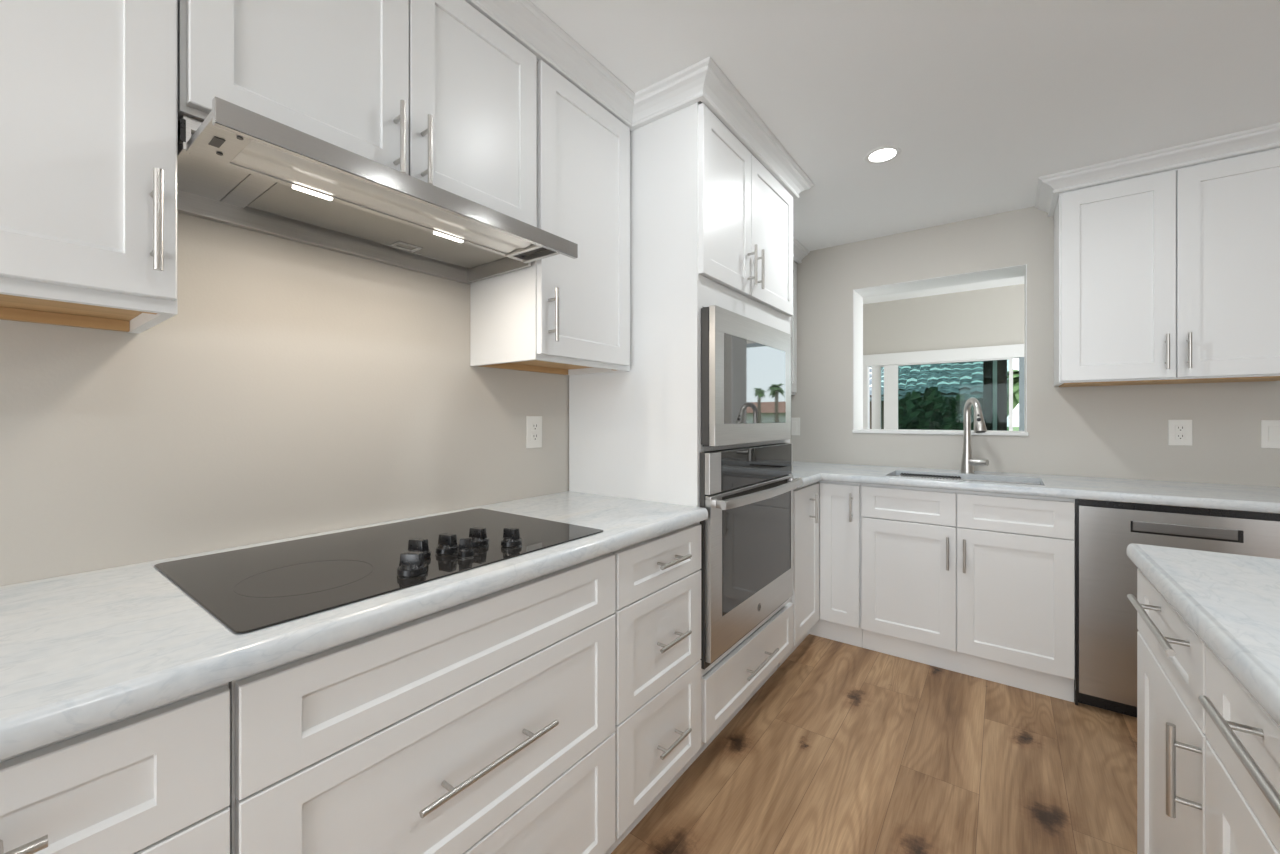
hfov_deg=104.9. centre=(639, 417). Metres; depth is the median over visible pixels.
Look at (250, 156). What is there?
filter
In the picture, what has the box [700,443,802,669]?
wall oven
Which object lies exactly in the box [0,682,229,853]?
base cabinet
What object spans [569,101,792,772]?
tall cabinet
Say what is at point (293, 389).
wall
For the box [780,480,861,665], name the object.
base cabinet
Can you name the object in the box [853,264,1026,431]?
trim
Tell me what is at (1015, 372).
palm tree
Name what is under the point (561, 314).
upper cabinet
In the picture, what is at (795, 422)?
wall switch
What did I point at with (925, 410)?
shrub
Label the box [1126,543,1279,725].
countertop
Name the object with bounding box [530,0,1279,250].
ceiling
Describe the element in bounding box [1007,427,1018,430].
ground
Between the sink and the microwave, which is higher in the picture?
the microwave
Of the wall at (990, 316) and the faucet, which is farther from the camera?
the wall at (990, 316)
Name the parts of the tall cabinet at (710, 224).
door, drawer, handle, handle, handle, door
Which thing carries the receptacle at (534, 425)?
attached to the wall outlet at (533, 423)
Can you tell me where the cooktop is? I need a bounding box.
[154,508,602,633]
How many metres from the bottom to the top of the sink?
0.208 m
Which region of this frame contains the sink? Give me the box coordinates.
[896,475,1039,484]
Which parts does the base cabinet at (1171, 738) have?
handle, drawer, door, handle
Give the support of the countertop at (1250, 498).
on the base cabinet at (826, 597)
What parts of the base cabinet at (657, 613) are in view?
drawer, drawer, drawer, handle, handle, handle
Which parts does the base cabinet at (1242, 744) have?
handle, door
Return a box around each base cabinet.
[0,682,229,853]
[229,552,614,853]
[604,523,700,853]
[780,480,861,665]
[861,483,1074,701]
[1127,569,1206,853]
[1198,645,1279,853]
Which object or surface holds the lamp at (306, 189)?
on the range hood
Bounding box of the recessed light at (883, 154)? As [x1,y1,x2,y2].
[864,146,900,163]
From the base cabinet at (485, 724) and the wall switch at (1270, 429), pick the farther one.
the wall switch at (1270, 429)
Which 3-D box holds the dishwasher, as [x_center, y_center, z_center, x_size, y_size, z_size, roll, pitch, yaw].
[2.269,0.783,2.141,0.613,0.884,0.627,0,0,36]
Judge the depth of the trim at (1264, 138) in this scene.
2.12 m
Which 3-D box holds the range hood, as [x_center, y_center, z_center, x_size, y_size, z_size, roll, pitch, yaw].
[-0.603,-0.478,1.187,0.504,0.081,0.775,0,0,36]
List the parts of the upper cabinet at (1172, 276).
door, handle, handle, door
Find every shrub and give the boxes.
[882,387,973,429]
[955,406,982,425]
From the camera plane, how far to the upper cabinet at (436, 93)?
1.09 m
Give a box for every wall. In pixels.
[0,212,568,585]
[790,207,1279,486]
[863,284,1023,354]
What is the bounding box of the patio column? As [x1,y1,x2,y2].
[983,360,1006,430]
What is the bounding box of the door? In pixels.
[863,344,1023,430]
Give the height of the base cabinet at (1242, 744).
0.886 m
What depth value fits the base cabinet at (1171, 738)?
0.93 m
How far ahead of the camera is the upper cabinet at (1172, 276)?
2.11 m
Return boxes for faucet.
[960,398,988,472]
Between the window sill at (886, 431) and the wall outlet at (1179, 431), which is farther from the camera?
the window sill at (886, 431)
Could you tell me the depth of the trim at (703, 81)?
1.66 m
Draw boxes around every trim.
[465,0,813,263]
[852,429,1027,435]
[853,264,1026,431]
[1034,123,1279,216]
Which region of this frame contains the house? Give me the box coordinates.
[870,361,982,429]
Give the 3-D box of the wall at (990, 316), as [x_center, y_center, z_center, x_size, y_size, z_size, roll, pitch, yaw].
[4.551,-0.140,5.428,5.950,2.730,0.140,0,0,36]
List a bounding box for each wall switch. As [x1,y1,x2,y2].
[791,418,799,434]
[1261,420,1279,447]
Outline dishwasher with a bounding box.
[1074,499,1279,717]
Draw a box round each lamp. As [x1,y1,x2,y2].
[292,186,332,200]
[433,232,462,242]
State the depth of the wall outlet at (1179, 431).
2.33 m
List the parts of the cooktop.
knob, knob, knob, knob, knob, knob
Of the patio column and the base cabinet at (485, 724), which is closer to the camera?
the base cabinet at (485, 724)
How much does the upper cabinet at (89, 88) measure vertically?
0.964 m
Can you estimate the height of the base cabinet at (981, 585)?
0.886 m
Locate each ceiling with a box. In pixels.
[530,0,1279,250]
[863,276,1023,303]
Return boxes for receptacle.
[532,423,537,430]
[532,433,537,440]
[1175,425,1185,431]
[1175,434,1185,439]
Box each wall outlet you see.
[526,416,541,447]
[1168,420,1191,445]
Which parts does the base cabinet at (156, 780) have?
handle, drawer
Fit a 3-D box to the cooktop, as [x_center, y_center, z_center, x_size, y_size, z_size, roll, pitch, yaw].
[-0.541,0.279,1.153,0.544,0.043,0.780,0,0,36]
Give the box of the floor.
[611,634,1136,853]
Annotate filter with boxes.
[231,140,531,252]
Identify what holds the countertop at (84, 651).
on the base cabinet
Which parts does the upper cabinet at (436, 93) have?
door, handle, handle, door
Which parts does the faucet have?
post, spout, lever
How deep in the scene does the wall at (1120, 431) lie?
2.66 m
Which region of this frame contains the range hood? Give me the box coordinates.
[178,97,577,283]
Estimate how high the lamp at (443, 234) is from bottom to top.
0.003 m
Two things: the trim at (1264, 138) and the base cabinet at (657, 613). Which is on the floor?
the base cabinet at (657, 613)
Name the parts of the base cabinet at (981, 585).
false drawer, door, handle, handle, false drawer, door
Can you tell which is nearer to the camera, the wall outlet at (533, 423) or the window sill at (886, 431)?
the wall outlet at (533, 423)
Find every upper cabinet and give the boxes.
[0,0,177,333]
[178,0,535,226]
[470,59,629,374]
[790,260,796,394]
[1054,148,1279,386]
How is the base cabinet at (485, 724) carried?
on the floor
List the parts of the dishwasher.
handle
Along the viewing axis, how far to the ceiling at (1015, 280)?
5.81 m
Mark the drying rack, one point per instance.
(903, 474)
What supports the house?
on the ground
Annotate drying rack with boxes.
[900,473,960,479]
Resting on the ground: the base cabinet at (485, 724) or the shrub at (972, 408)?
the shrub at (972, 408)
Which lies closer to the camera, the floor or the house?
the floor
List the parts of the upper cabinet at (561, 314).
handle, door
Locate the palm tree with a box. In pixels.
[1007,369,1018,416]
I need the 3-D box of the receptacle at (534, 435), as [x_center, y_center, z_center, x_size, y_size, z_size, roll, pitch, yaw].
[-0.401,0.072,1.876,0.003,0.029,0.033,0,0,36]
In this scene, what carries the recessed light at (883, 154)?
in the ceiling at (981, 101)
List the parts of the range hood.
panel, panel, slide rail, rail, slide rail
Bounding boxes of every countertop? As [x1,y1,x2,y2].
[0,491,707,759]
[790,461,1279,513]
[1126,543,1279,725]
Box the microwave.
[701,305,790,446]
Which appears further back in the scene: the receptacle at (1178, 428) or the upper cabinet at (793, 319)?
the upper cabinet at (793, 319)
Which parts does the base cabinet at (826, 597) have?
door, handle, door, handle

